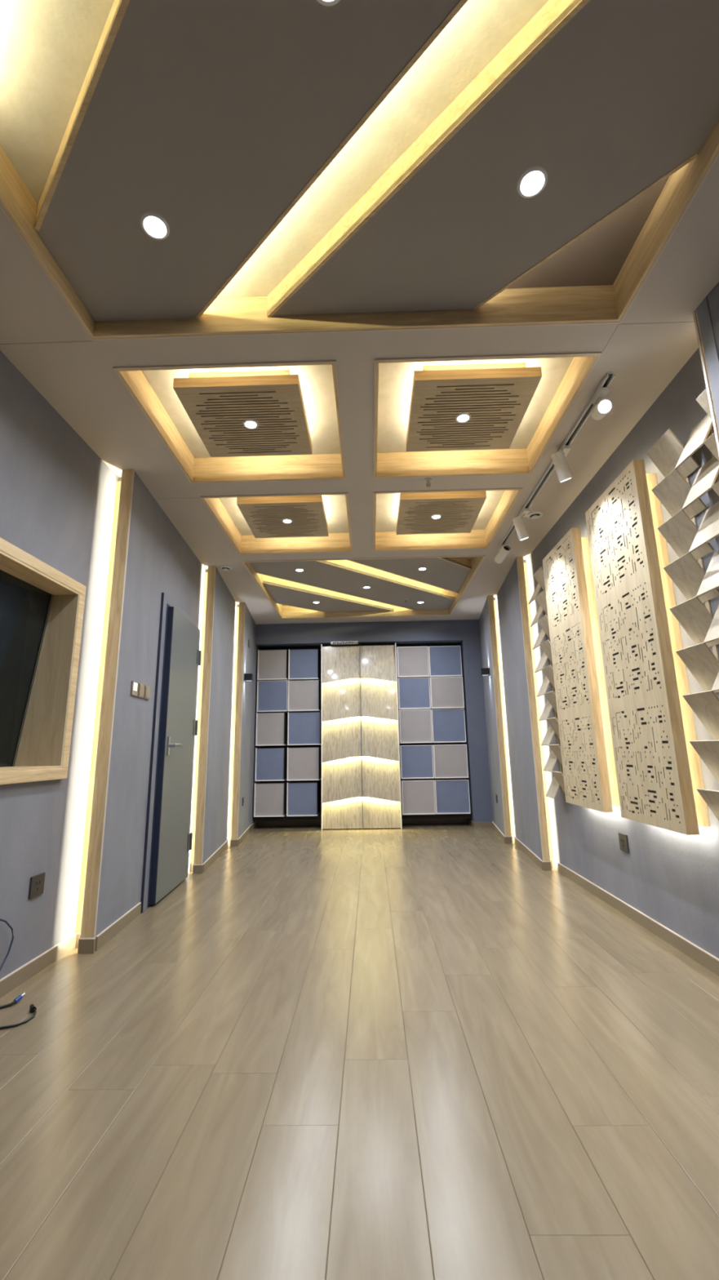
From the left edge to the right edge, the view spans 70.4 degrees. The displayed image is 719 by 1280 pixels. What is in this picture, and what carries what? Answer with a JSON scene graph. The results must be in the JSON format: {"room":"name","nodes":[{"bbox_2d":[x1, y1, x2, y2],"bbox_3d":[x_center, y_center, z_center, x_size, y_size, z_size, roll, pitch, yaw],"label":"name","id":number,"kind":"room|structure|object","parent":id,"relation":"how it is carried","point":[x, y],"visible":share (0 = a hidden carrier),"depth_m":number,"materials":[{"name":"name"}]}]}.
{"room":"studio","nodes":[
{"label":"studio","id":0,"kind":"room"},
{"bbox_2d":[0,351,118,979],"bbox_3d":[-1.713,-0.256,0.694,0.240,2.850,4.773,-1,-12,1],"label":"wall","id":1,"kind":"structure","parent":0,"point":[57,495],"depth_m":2.56,"materials":[{"name":"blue paint"}]},
{"bbox_2d":[0,918,13,971],"bbox_3d":[-1.496,1.306,2.061,0.034,0.361,0.312,-1,-12,-1],"label":"cable","id":2,"kind":"object","parent":1,"relation":"attached to","point":[2,920],"visible":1,"depth_m":2.19,"materials":[{"name":"black plastic"}]},
{"bbox_2d":[28,871,45,899],"bbox_3d":[-1.526,1.162,2.412,0.010,0.095,0.100,-1,-12,1],"label":"wall socket","id":3,"kind":"object","parent":1,"relation":"attached to","point":[37,882],"visible":1,"depth_m":2.40,"materials":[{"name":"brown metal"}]},
{"bbox_2d":[0,933,76,998],"bbox_3d":[-1.564,1.098,0.390,0.012,0.070,4.755,-1,-12,1],"label":"baseboard","id":4,"kind":"structure","parent":1,"relation":"attached to","point":[20,975],"depth_m":2.38,"materials":[{"name":"brown laminate"}]},
{"bbox_2d":[0,537,86,785],"bbox_3d":[-1.671,0.023,1.865,0.270,1.037,1.790,-1,-12,1],"label":"window","id":5,"kind":"structure","parent":1,"relation":"in","point":[42,607],"depth_m":2.60,"materials":[{"name":"brown wood"}]},
{"bbox_2d":[95,471,255,936],"bbox_3d":[-1.546,0.701,4.910,0.380,2.750,4.035,-1,-12,1],"label":"wall","id":6,"kind":"structure","parent":0,"point":[159,559],"depth_m":3.49,"materials":[{"name":"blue paint"}]},
{"bbox_2d":[75,933,80,947],"bbox_3d":[-1.476,1.596,2.708,0.058,0.070,0.012,-1,-12,1],"label":"baseboard","id":7,"kind":"structure","parent":6,"relation":"attached to","point":[78,935],"depth_m":2.70,"materials":[{"name":"brown laminate"}]},
{"bbox_2d":[77,937,95,954],"bbox_3d":[-1.408,1.578,2.628,0.082,0.070,0.012,-1,-12,1],"label":"baseboard","id":8,"kind":"structure","parent":6,"relation":"attached to","point":[86,945],"depth_m":2.62,"materials":[{"name":"brown laminate"}]},
{"bbox_2d":[75,469,134,937],"bbox_3d":[-1.469,0.281,2.965,0.142,2.750,0.098,-1,-12,1],"label":"wall light strip","id":9,"kind":"object","parent":6,"relation":"attached to","point":[88,900],"visible":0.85,"depth_m":2.90,"materials":[{"name":"brown wood"}]},
{"bbox_2d":[94,902,141,951],"bbox_3d":[-1.387,1.647,2.952,0.012,0.070,0.611,0,-12,-3],"label":"baseboard","id":10,"kind":"structure","parent":6,"relation":"attached to","point":[122,922],"depth_m":2.90,"materials":[{"name":"brown laminate"}]},
{"bbox_2d":[130,680,138,696],"bbox_3d":[-1.407,0.305,3.186,0.014,0.088,0.090,0,-12,-3],"label":"thermostat","id":11,"kind":"object","parent":6,"relation":"attached to","point":[134,687],"visible":1,"depth_m":3.17,"materials":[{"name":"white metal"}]},
{"bbox_2d":[137,683,144,697],"bbox_3d":[-1.411,0.327,3.289,0.014,0.088,0.090,0,-12,-3],"label":"light switch","id":12,"kind":"object","parent":6,"relation":"attached to","point":[141,686],"visible":0.97,"depth_m":3.27,"materials":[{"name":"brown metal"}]},
{"bbox_2d":[142,684,150,699],"bbox_3d":[-1.416,0.349,3.391,0.014,0.088,0.090,0,-12,-3],"label":"light switch","id":13,"kind":"object","parent":6,"relation":"attached to","point":[147,689],"visible":1,"depth_m":3.38,"materials":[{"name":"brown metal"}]},
{"bbox_2d":[140,592,201,913],"bbox_3d":[-1.384,0.801,3.951,0.124,2.145,0.944,0,-12,-3],"label":"door","id":14,"kind":"structure","parent":6,"relation":"in","point":[168,836],"depth_m":3.77,"materials":[{"name":"grey paint"}]},
{"bbox_2d":[192,864,203,873],"bbox_3d":[-1.370,1.940,4.314,0.082,0.070,0.012,-1,-12,1],"label":"baseboard","id":15,"kind":"structure","parent":6,"relation":"attached to","point":[197,868],"depth_m":4.31,"materials":[{"name":"brown laminate"}]},
{"bbox_2d":[190,565,215,871],"bbox_3d":[-1.421,0.643,4.651,0.124,2.750,0.098,-1,-12,1],"label":"wall light strip","id":16,"kind":"object","parent":6,"relation":"attached to","point":[197,852],"visible":0.95,"depth_m":4.60,"materials":[{"name":"brown wood"}]},
{"bbox_2d":[202,838,229,872],"bbox_3d":[-1.385,2.083,4.976,0.012,0.070,1.306,0,-12,-5],"label":"baseboard","id":17,"kind":"structure","parent":6,"relation":"attached to","point":[220,851],"depth_m":4.82,"materials":[{"name":"brown laminate"}]},
{"bbox_2d":[230,839,238,846],"bbox_3d":[-1.357,2.202,5.526,0.082,0.070,0.012,-1,-12,1],"label":"baseboard","id":18,"kind":"structure","parent":6,"relation":"attached to","point":[234,842],"depth_m":5.52,"materials":[{"name":"brown laminate"}]},
{"bbox_2d":[228,602,245,839],"bbox_3d":[-1.406,0.904,5.863,0.120,2.750,0.098,-1,-12,1],"label":"light post","id":19,"kind":"object","parent":6,"relation":"attached to","point":[240,627],"visible":0.94,"depth_m":5.82,"materials":[{"name":"brown wood"}]},
{"bbox_2d":[238,821,258,845],"bbox_3d":[-1.376,2.364,6.280,0.043,0.070,1.494,0,-12,-3],"label":"baseboard","id":20,"kind":"structure","parent":6,"relation":"attached to","point":[251,827],"depth_m":6.26,"materials":[{"name":"brown laminate"}]},
{"bbox_2d":[244,673,253,681],"bbox_3d":[-1.320,0.446,6.058,0.099,0.080,0.100,0,-12,-5],"label":"wall lamp","id":21,"kind":"object","parent":6,"relation":"attached to","point":[247,677],"visible":1,"depth_m":6.01,"materials":[{"name":"black plastic"}]},
{"bbox_2d":[250,624,261,824],"bbox_3d":[-1.558,1.187,7.162,0.255,2.750,0.570,-1,-12,1],"label":"wall","id":22,"kind":"structure","parent":0,"point":[257,647],"depth_m":6.94,"materials":[{"name":"blue paint"}]},
{"bbox_2d":[0,0,669,605],"bbox_3d":[0.031,-1.324,3.251,4.400,0.124,9.400,-1,-12,1],"label":"ceiling","id":23,"kind":"structure","parent":0,"point":[47,47],"depth_m":1.73,"materials":[{"name":"beige paint"}]},
{"bbox_2d":[173,369,312,457],"bbox_3d":[-0.615,-1.270,2.865,0.630,0.130,0.620,-1,-12,1],"label":"ceiling panel","id":24,"kind":"object","parent":23,"relation":"attached to","point":[217,405],"visible":1,"depth_m":2.74,"materials":[{"name":"brown wood"}]},
{"bbox_2d":[243,419,258,428],"bbox_3d":[-0.608,-1.205,2.847,0.084,0.005,0.084,-1,-12,1],"label":"recessed light","id":25,"kind":"object","parent":24,"relation":"attached to","point":[250,424],"visible":1,"depth_m":2.85,"materials":[{"name":"white ceramic"}]},
{"bbox_2d":[34,0,467,321],"bbox_3d":[0.033,-1.675,1.088,3.266,0.107,0.611,-13,-17,43],"label":"ceiling panel","id":26,"kind":"object","parent":23,"relation":"attached to","point":[212,118],"visible":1,"depth_m":1.52,"materials":[{"name":"grey paint"}]},
{"bbox_2d":[140,212,169,239],"bbox_3d":[-0.721,-1.455,1.794,0.096,0.005,0.096,-1,-12,1],"label":"recessed light","id":27,"kind":"object","parent":26,"relation":"attached to","point":[155,226],"visible":1,"depth_m":1.79,"materials":[{"name":"white plastic"}]},
{"bbox_2d":[316,0,340,5],"bbox_3d":[-0.076,-1.589,1.224,0.096,0.005,0.096,-1,-12,1],"label":"recessed light","id":28,"kind":"object","parent":26,"relation":"attached to","point":[326,2],"visible":1,"depth_m":1.26,"materials":[{"name":"white plastic"}]},
{"bbox_2d":[236,495,328,537],"bbox_3d":[-0.587,-1.009,4.077,0.630,0.130,0.620,-1,-12,1],"label":"ceiling panel","id":29,"kind":"object","parent":23,"relation":"attached to","point":[264,516],"visible":0.98,"depth_m":3.97,"materials":[{"name":"brown wood"}]},
{"bbox_2d":[281,518,292,523],"bbox_3d":[-0.575,-0.945,4.053,0.084,0.005,0.084,-1,-12,1],"label":"recessed light","id":30,"kind":"object","parent":29,"relation":"attached to","point":[286,520],"visible":1,"depth_m":4.05,"materials":[{"name":"white plastic"}]},
{"bbox_2d":[262,574,394,612],"bbox_3d":[-0.499,-0.509,6.455,1.980,0.107,0.618,9,-16,-39],"label":"ceiling panel","id":31,"kind":"object","parent":23,"relation":"attached to","point":[283,592],"visible":0.91,"depth_m":6.28,"materials":[{"name":"grey paint"}]},
{"bbox_2d":[249,560,454,610],"bbox_3d":[0.057,-0.654,5.828,3.059,0.107,0.674,9,-16,-40],"label":"ceiling panel","id":32,"kind":"object","parent":23,"relation":"attached to","point":[348,577],"visible":0.79,"depth_m":5.67,"materials":[{"name":"grey paint"}]},
{"bbox_2d":[348,556,471,593],"bbox_3d":[0.639,-0.790,5.244,2.003,0.107,0.619,10,-16,-41],"label":"ceiling panel","id":33,"kind":"object","parent":23,"relation":"attached to","point":[450,574],"visible":0.52,"depth_m":5.27,"materials":[{"name":"grey paint"}]},
{"bbox_2d":[395,490,486,534],"bbox_3d":[0.622,-1.035,4.055,0.630,0.130,0.620,-1,-12,1],"label":"ceiling panel","id":34,"kind":"object","parent":23,"relation":"attached to","point":[460,511],"visible":0.99,"depth_m":3.95,"materials":[{"name":"brown wood"}]},
{"bbox_2d":[431,514,441,519],"bbox_3d":[0.606,-0.973,4.022,0.084,0.005,0.084,-1,-12,1],"label":"recessed light","id":35,"kind":"object","parent":34,"relation":"attached to","point":[434,516],"visible":1,"depth_m":4.02,"materials":[{"name":"white ceramic"}]},
{"bbox_2d":[405,362,542,451],"bbox_3d":[0.595,-1.295,2.843,0.630,0.130,0.620,-1,-12,1],"label":"ceiling panel","id":36,"kind":"object","parent":23,"relation":"attached to","point":[497,397],"visible":1,"depth_m":2.72,"materials":[{"name":"brown wood"}]},
{"bbox_2d":[455,413,471,422],"bbox_3d":[0.575,-1.230,2.825,0.084,0.005,0.084,-1,-12,1],"label":"recessed light","id":37,"kind":"object","parent":36,"relation":"attached to","point":[463,417],"visible":1,"depth_m":2.82,"materials":[{"name":"white plastic"}]},
{"bbox_2d":[266,0,718,316],"bbox_3d":[0.539,-1.550,1.708,2.022,0.107,0.609,-13,-17,43],"label":"ceiling panel","id":38,"kind":"object","parent":23,"relation":"attached to","point":[612,99],"visible":0.98,"depth_m":1.61,"materials":[{"name":"grey paint"}]},
{"bbox_2d":[517,166,547,198],"bbox_3d":[0.569,-1.503,1.676,0.096,0.005,0.096,-1,-12,1],"label":"recessed light","id":39,"kind":"object","parent":38,"relation":"attached to","point":[534,182],"visible":1,"depth_m":1.67,"materials":[{"name":"white ceramic"}]},
{"bbox_2d":[0,822,718,1279],"bbox_3d":[0.082,1.589,2.623,4.400,0.004,9.400,-1,-12,1],"label":"floor","id":40,"kind":"structure","parent":0,"point":[415,1051],"depth_m":1.58,"materials":[{"name":"wood"}]},
{"bbox_2d":[0,992,25,1008],"bbox_3d":[-1.458,1.473,2.043,0.028,0.031,0.215,-9,-14,32],"label":"cable","id":41,"kind":"object","parent":40,"relation":"on","point":[18,998],"visible":1,"depth_m":2.09,"materials":[{"name":"black rubber"}]},
{"bbox_2d":[0,1004,36,1029],"bbox_3d":[-1.338,1.452,1.932,0.096,0.022,0.251,-8,-14,28],"label":"power cable","id":42,"kind":"object","parent":40,"relation":"on","point":[33,1008],"visible":1,"depth_m":1.95,"materials":[{"name":"black rubber"}]},
{"bbox_2d":[0,155,718,624],"bbox_3d":[0.033,-1.194,3.223,4.400,0.190,9.400,-1,-12,1],"label":"ceiling","id":43,"kind":"structure","parent":0,"point":[79,380],"depth_m":2.44,"materials":[{"name":"beige paint"}]},
{"bbox_2d":[219,565,231,570],"bbox_3d":[-1.300,-0.690,4.946,0.124,0.024,0.124,-1,-12,1],"label":"ceiling vent","id":44,"kind":"object","parent":43,"relation":"in","point":[224,567],"visible":1,"depth_m":4.93,"materials":[{"name":"metal"}]},
{"bbox_2d":[112,360,346,483],"bbox_3d":[-0.614,-1.243,2.875,1.034,0.176,1.044,-1,-12,1],"label":"frame","id":45,"kind":"object","parent":43,"relation":"attached to","point":[323,466],"visible":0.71,"depth_m":3.34,"materials":[{"name":"brown wood"}]},
{"bbox_2d":[200,492,353,554],"bbox_3d":[-0.587,-0.982,4.092,1.034,0.176,1.074,-1,-12,1],"label":"frame","id":46,"kind":"object","parent":43,"relation":"attached to","point":[335,542],"visible":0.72,"depth_m":4.58,"materials":[{"name":"brown wood"}]},
{"bbox_2d":[0,117,718,340],"bbox_3d":[-0.055,-1.659,0.993,2.262,0.176,2.455,-1,-12,1],"label":"frame","id":47,"kind":"object","parent":43,"relation":"attached to","point":[604,304],"visible":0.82,"depth_m":2.15,"materials":[{"name":"brown wood"}]},
{"bbox_2d":[241,555,485,618],"bbox_3d":[0.057,-0.620,5.821,2.286,0.176,2.134,-1,-12,1],"label":"frame","id":48,"kind":"object","parent":43,"relation":"attached to","point":[283,611],"visible":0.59,"depth_m":6.81,"materials":[{"name":"brown wood"}]},
{"bbox_2d":[424,477,431,487],"bbox_3d":[0.458,-1.044,3.386,0.052,0.047,0.052,-1,-12,1],"label":"sprinkler","id":49,"kind":"object","parent":43,"relation":"attached to","point":[428,480],"visible":1,"depth_m":3.38,"materials":[{"name":"silver metal"}]},
{"bbox_2d":[373,487,523,551],"bbox_3d":[0.623,-1.007,4.070,1.034,0.176,1.074,-1,-12,1],"label":"frame","id":50,"kind":"object","parent":43,"relation":"attached to","point":[477,539],"visible":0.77,"depth_m":4.56,"materials":[{"name":"brown wood"}]},
{"bbox_2d":[373,351,602,478],"bbox_3d":[0.595,-1.269,2.853,1.034,0.176,1.044,-1,-12,1],"label":"frame","id":51,"kind":"object","parent":43,"relation":"attached to","point":[499,461],"visible":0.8,"depth_m":3.32,"materials":[{"name":"brown wood"}]},
{"bbox_2d":[526,511,543,519],"bbox_3d":[1.355,-0.955,3.929,0.124,0.024,0.124,-1,-12,1],"label":"recessed light","id":52,"kind":"object","parent":43,"relation":"in","point":[536,514],"visible":1,"depth_m":3.91,"materials":[{"name":"white plastic"}]},
{"bbox_2d":[497,373,615,548],"bbox_3d":[1.232,-1.048,3.497,0.036,0.020,2.150,-1,-12,1],"label":"track","id":53,"kind":"object","parent":43,"relation":"attached to","point":[609,377],"visible":0.8,"depth_m":2.96,"materials":[{"name":"black metal"}]},
{"bbox_2d":[494,544,511,563],"bbox_3d":[1.239,-0.760,4.421,0.092,0.152,0.201,0,-12,-4],"label":"track spotlight","id":54,"kind":"object","parent":53,"relation":"attached to","point":[504,549],"visible":1,"depth_m":4.38,"materials":[{"name":"white metal"}]},
{"bbox_2d":[512,508,529,540],"bbox_3d":[1.204,-0.855,3.801,0.120,0.225,0.105,-1,-12,1],"label":"track spotlight","id":55,"kind":"object","parent":53,"relation":"attached to","point":[518,522],"visible":1,"depth_m":3.77,"materials":[{"name":"white metal"}]},
{"bbox_2d":[551,444,572,482],"bbox_3d":[1.197,-1.037,3.022,0.119,0.198,0.112,-1,-12,1],"label":"track spotlight","id":56,"kind":"object","parent":53,"relation":"attached to","point":[563,473],"visible":1,"depth_m":2.99,"materials":[{"name":"white metal"}]},
{"bbox_2d":[591,386,613,420],"bbox_3d":[1.217,-1.163,2.563,0.072,0.145,0.178,-5,-13,16],"label":"track spotlight","id":57,"kind":"object","parent":53,"relation":"attached to","point":[603,406],"visible":1,"depth_m":2.51,"materials":[{"name":"white metal"}]},
{"bbox_2d":[255,619,463,649],"bbox_3d":[-0.005,-0.067,7.320,2.894,0.285,0.420,-1,-12,1],"label":"wall","id":58,"kind":"structure","parent":0,"point":[420,633],"depth_m":7.12,"materials":[{"name":"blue paint"}]},
{"bbox_2d":[330,640,358,644],"bbox_3d":[-0.208,0.041,7.048,0.378,0.032,0.064,-1,-12,1],"label":"air vent","id":59,"kind":"object","parent":58,"relation":"in","point":[351,642],"visible":1,"depth_m":7.02,"materials":[{"name":"white plastic"}]},
{"bbox_2d":[458,619,493,822],"bbox_3d":[1.727,1.101,7.029,0.530,2.750,0.420,-1,-12,1],"label":"wall","id":60,"kind":"structure","parent":0,"point":[480,795],"depth_m":6.83,"materials":[{"name":"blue paint"}]},
{"bbox_2d":[473,822,492,827],"bbox_3d":[1.584,2.371,6.538,0.232,0.066,0.012,-1,-12,1],"label":"baseboard","id":61,"kind":"structure","parent":60,"relation":"attached to","point":[477,824],"depth_m":6.53,"materials":[{"name":"brown laminate"}]},
{"bbox_2d":[479,557,542,860],"bbox_3d":[1.746,0.808,5.670,0.430,2.750,2.360,-1,-12,1],"label":"wall","id":62,"kind":"structure","parent":0,"point":[523,793],"depth_m":5.25,"materials":[{"name":"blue paint"}]},
{"bbox_2d":[480,667,489,675],"bbox_3d":[1.530,0.389,6.200,0.099,0.080,0.100,-3,-12,7],"label":"wall lamp","id":63,"kind":"object","parent":62,"relation":"attached to","point":[484,671],"visible":1,"depth_m":6.15,"materials":[{"name":"black plastic"}]},
{"bbox_2d":[492,821,505,843],"bbox_3d":[1.632,2.251,5.997,0.012,0.070,1.128,-3,-12,7],"label":"baseboard","id":64,"kind":"structure","parent":62,"relation":"attached to","point":[495,827],"depth_m":5.93,"materials":[{"name":"brown laminate"}]},
{"bbox_2d":[487,595,513,836],"bbox_3d":[1.590,0.830,5.759,0.110,2.750,0.098,-1,-12,1],"label":"light post","id":65,"kind":"object","parent":62,"relation":"attached to","point":[504,775],"visible":0.94,"depth_m":5.71,"materials":[{"name":"brown wood"}]},
{"bbox_2d":[504,835,512,843],"bbox_3d":[1.586,2.129,5.424,0.077,0.070,0.012,-1,-12,1],"label":"baseboard","id":66,"kind":"structure","parent":62,"relation":"attached to","point":[507,839],"depth_m":5.42,"materials":[{"name":"brown laminate"}]},
{"bbox_2d":[512,835,542,869],"bbox_3d":[1.592,2.010,4.873,0.012,0.070,1.305,-2,-12,6],"label":"baseboard","id":67,"kind":"structure","parent":62,"relation":"attached to","point":[525,849],"depth_m":4.74,"materials":[{"name":"brown laminate"}]},
{"bbox_2d":[516,556,553,861],"bbox_3d":[1.558,0.569,4.547,0.110,2.750,0.098,-1,-12,1],"label":"wall light strip","id":68,"kind":"object","parent":62,"relation":"attached to","point":[536,732],"visible":0.94,"depth_m":4.50,"materials":[{"name":"brown wood"}]},
{"bbox_2d":[542,861,551,871],"bbox_3d":[1.550,1.868,4.212,0.070,0.070,0.012,-1,-12,1],"label":"baseboard","id":69,"kind":"structure","parent":62,"relation":"attached to","point":[547,866],"depth_m":4.21,"materials":[{"name":"brown laminate"}]},
{"bbox_2d":[525,347,718,958],"bbox_3d":[1.742,0.255,3.102,0.322,2.750,3.048,-1,-12,1],"label":"wall","id":70,"kind":"structure","parent":0,"point":[672,877],"depth_m":2.74,"materials":[{"name":"blue paint"}]},
{"bbox_2d":[528,566,565,799],"bbox_3d":[1.542,0.334,4.116,0.117,1.820,0.393,-1,-12,1],"label":"acoustic panel","id":71,"kind":"object","parent":70,"relation":"in","point":[557,780],"visible":0.66,"depth_m":4.11,"materials":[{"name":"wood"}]},
{"bbox_2d":[542,527,620,812],"bbox_3d":[1.518,0.199,3.524,0.138,1.825,0.600,-1,-12,1],"label":"perforated panel","id":72,"kind":"object","parent":70,"relation":"attached to","point":[588,765],"visible":1,"depth_m":3.38,"materials":[{"name":"brown wood"}]},
{"bbox_2d":[617,832,629,853],"bbox_3d":[1.595,1.224,3.077,0.010,0.100,0.100,-1,-12,1],"label":"wall socket","id":73,"kind":"object","parent":70,"relation":"attached to","point":[623,838],"visible":1,"depth_m":3.07,"materials":[{"name":"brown plastic"}]},
{"bbox_2d":[551,858,718,976],"bbox_3d":[1.598,1.577,2.863,0.012,0.070,2.930,-1,-12,1],"label":"baseboard","id":74,"kind":"structure","parent":70,"relation":"attached to","point":[700,955],"depth_m":2.80,"materials":[{"name":"brown laminate"}]},
{"bbox_2d":[585,459,710,835],"bbox_3d":[1.500,0.026,2.723,0.138,1.825,0.600,-1,-12,1],"label":"perforated panel","id":75,"kind":"object","parent":70,"relation":"attached to","point":[659,771],"visible":1,"depth_m":2.59,"materials":[{"name":"brown wood"}]},
{"bbox_2d":[646,387,718,821],"bbox_3d":[1.496,-0.098,2.109,0.117,1.820,0.486,-1,-12,1],"label":"acoustic panel","id":76,"kind":"object","parent":70,"relation":"in","point":[675,461],"visible":0.94,"depth_m":2.24,"materials":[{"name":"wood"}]},
{"bbox_2d":[696,282,718,428],"bbox_3d":[1.601,-0.401,0.047,0.463,2.750,3.594,-1,-12,1],"label":"wall","id":77,"kind":"structure","parent":0,"point":[708,312],"depth_m":2.01,"materials":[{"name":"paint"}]},
{"bbox_2d":[693,310,718,454],"bbox_3d":[1.478,-0.026,1.778,0.144,2.750,0.098,-1,-12,1],"label":"light strip","id":78,"kind":"object","parent":77,"relation":"attached to","point":[695,313],"visible":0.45,"depth_m":2.04,"materials":[{"name":"brown wood"}]},
{"bbox_3d":[0.159,1.194,7.336,3.800,2.750,0.150,-1,-12,1],"label":"wall","id":79,"kind":"structure","parent":0,"visible":0},
{"bbox_2d":[254,747,287,781],"bbox_3d":[-1.203,1.700,6.983,0.393,0.436,0.288,-1,-12,1],"label":"block","id":80,"kind":"object","parent":79,"relation":"attached to","point":[271,763],"visible":0.87,"depth_m":6.86,"materials":[{"name":"blue fabric"}]},
{"bbox_2d":[253,781,288,817],"bbox_3d":[-1.192,2.145,6.881,0.400,0.430,0.300,-1,-12,1],"label":"block","id":81,"kind":"object","parent":79,"relation":"attached to","point":[269,797],"visible":0.91,"depth_m":6.75,"materials":[{"name":"grey fabric"}]},
{"bbox_2d":[255,711,288,746],"bbox_3d":[-1.211,1.240,7.076,0.393,0.447,0.300,-1,-12,1],"label":"block","id":82,"kind":"object","parent":79,"relation":"attached to","point":[271,727],"visible":0.93,"depth_m":6.95,"materials":[{"name":"grey fabric"}]},
{"bbox_2d":[256,680,288,712],"bbox_3d":[-1.205,0.803,7.176,0.419,0.430,0.288,-1,-12,1],"label":"block","id":83,"kind":"object","parent":79,"relation":"attached to","point":[272,695],"visible":0.77,"depth_m":7.05,"materials":[{"name":"blue fabric"}]},
{"bbox_2d":[257,648,288,680],"bbox_3d":[-1.216,0.373,7.263,0.413,0.428,0.300,-1,-12,1],"label":"block","id":84,"kind":"object","parent":83,"relation":"on","point":[273,664],"visible":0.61,"depth_m":7.13,"materials":[{"name":"grey fabric"}]},
{"bbox_2d":[286,781,319,816],"bbox_3d":[-0.756,2.137,6.879,0.409,0.430,0.288,-1,-12,1],"label":"acoustic panel","id":85,"kind":"object","parent":79,"relation":"attached to","point":[303,797],"visible":1,"depth_m":6.75,"materials":[{"name":"blue fabric"}]},
{"bbox_2d":[286,746,321,781],"bbox_3d":[-0.751,1.689,6.969,0.434,0.436,0.300,-1,-12,1],"label":"block","id":86,"kind":"object","parent":79,"relation":"attached to","point":[304,763],"visible":1,"depth_m":6.84,"materials":[{"name":"grey fabric"}]},
{"bbox_2d":[287,711,321,745],"bbox_3d":[-0.752,1.232,7.074,0.449,0.447,0.288,-1,-12,1],"label":"block","id":87,"kind":"object","parent":79,"relation":"attached to","point":[304,728],"visible":0.9,"depth_m":6.95,"materials":[{"name":"blue fabric"}]},
{"bbox_2d":[288,679,320,711],"bbox_3d":[-0.768,0.792,7.162,0.431,0.430,0.300,-1,-12,1],"label":"block","id":88,"kind":"object","parent":79,"relation":"attached to","point":[304,695],"visible":0.85,"depth_m":7.03,"materials":[{"name":"grey fabric"}]},
{"bbox_2d":[288,648,320,680],"bbox_3d":[-0.782,0.365,7.261,0.419,0.428,0.288,-1,-12,1],"label":"block","id":89,"kind":"object","parent":88,"relation":"on","point":[303,664],"visible":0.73,"depth_m":7.13,"materials":[{"name":"blue fabric"}]},
{"bbox_2d":[320,642,402,830],"bbox_3d":[0.012,1.285,6.985,1.033,2.430,0.465,-1,-12,1],"label":"wall panel","id":90,"kind":"object","parent":79,"relation":"attached to","point":[361,775],"visible":1,"depth_m":6.78,"materials":[{"name":"brown wood"}]},
{"bbox_2d":[259,651,464,813],"bbox_3d":[0.019,1.277,7.212,2.845,2.300,0.031,-1,-12,1],"label":"trim","id":91,"kind":"structure","parent":79,"relation":"attached to","point":[419,744],"depth_m":7.13,"materials":[{"name":"black"}]},
{"bbox_2d":[253,813,470,821],"bbox_3d":[0.032,2.370,6.846,2.853,0.050,0.280,-1,-12,1],"label":"trim","id":92,"kind":"structure","parent":79,"relation":"attached to","point":[318,817],"depth_m":6.72,"materials":[{"name":"black"}]},
{"bbox_2d":[257,817,467,826],"bbox_3d":[0.044,2.492,6.975,2.868,0.066,0.015,-1,-12,1],"label":"baseboard","id":93,"kind":"structure","parent":79,"relation":"attached to","point":[451,820],"depth_m":6.96,"materials":[{"name":"brown laminate"}]},
{"bbox_2d":[397,677,431,710],"bbox_3d":[0.755,0.761,7.141,0.434,0.430,0.288,-1,-12,1],"label":"block","id":94,"kind":"object","parent":79,"relation":"attached to","point":[413,693],"visible":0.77,"depth_m":7.01,"materials":[{"name":"blue fabric"}]},
{"bbox_2d":[396,646,429,678],"bbox_3d":[0.748,0.331,7.227,0.434,0.428,0.300,-1,-12,1],"label":"block","id":95,"kind":"object","parent":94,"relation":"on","point":[411,661],"visible":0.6,"depth_m":7.09,"materials":[{"name":"grey fabric"}]},
{"bbox_2d":[398,709,432,743],"bbox_3d":[0.763,1.198,7.040,0.434,0.447,0.300,-1,-12,1],"label":"block","id":96,"kind":"object","parent":79,"relation":"attached to","point":[415,725],"visible":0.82,"depth_m":6.91,"materials":[{"name":"grey fabric"}]},
{"bbox_2d":[399,744,434,778],"bbox_3d":[0.771,1.658,6.947,0.434,0.436,0.288,-1,-12,1],"label":"block","id":97,"kind":"object","parent":79,"relation":"attached to","point":[416,762],"visible":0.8,"depth_m":6.82,"materials":[{"name":"blue fabric"}]},
{"bbox_2d":[400,778,435,814],"bbox_3d":[0.779,2.103,6.845,0.434,0.430,0.300,-1,-12,1],"label":"block","id":98,"kind":"object","parent":79,"relation":"attached to","point":[417,796],"visible":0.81,"depth_m":6.71,"materials":[{"name":"grey fabric"}]},
{"bbox_2d":[427,645,462,677],"bbox_3d":[1.197,0.323,7.225,0.450,0.428,0.288,-1,-12,1],"label":"block","id":99,"kind":"object","parent":79,"relation":"attached to","point":[443,660],"visible":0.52,"depth_m":7.10,"materials":[{"name":"blue fabric"}]},
{"bbox_2d":[429,676,464,709],"bbox_3d":[1.204,0.751,7.127,0.450,0.430,0.300,-1,-12,1],"label":"block","id":100,"kind":"object","parent":79,"relation":"attached to","point":[446,692],"visible":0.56,"depth_m":6.99,"materials":[{"name":"grey fabric"}]},
{"bbox_2d":[431,708,466,742],"bbox_3d":[1.212,1.190,7.038,0.450,0.447,0.288,-1,-12,1],"label":"block","id":101,"kind":"object","parent":79,"relation":"attached to","point":[448,726],"visible":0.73,"depth_m":6.91,"materials":[{"name":"blue fabric"}]},
{"bbox_2d":[432,744,468,778],"bbox_3d":[1.220,1.647,6.933,0.450,0.436,0.300,-1,-12,1],"label":"block","id":102,"kind":"object","parent":79,"relation":"attached to","point":[450,761],"visible":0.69,"depth_m":6.80,"materials":[{"name":"grey fabric"}]},
{"bbox_2d":[431,778,471,814],"bbox_3d":[1.228,2.095,6.843,0.450,0.430,0.288,-1,-12,1],"label":"block","id":103,"kind":"object","parent":79,"relation":"attached to","point":[451,795],"visible":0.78,"depth_m":6.72,"materials":[{"name":"blue fabric"}]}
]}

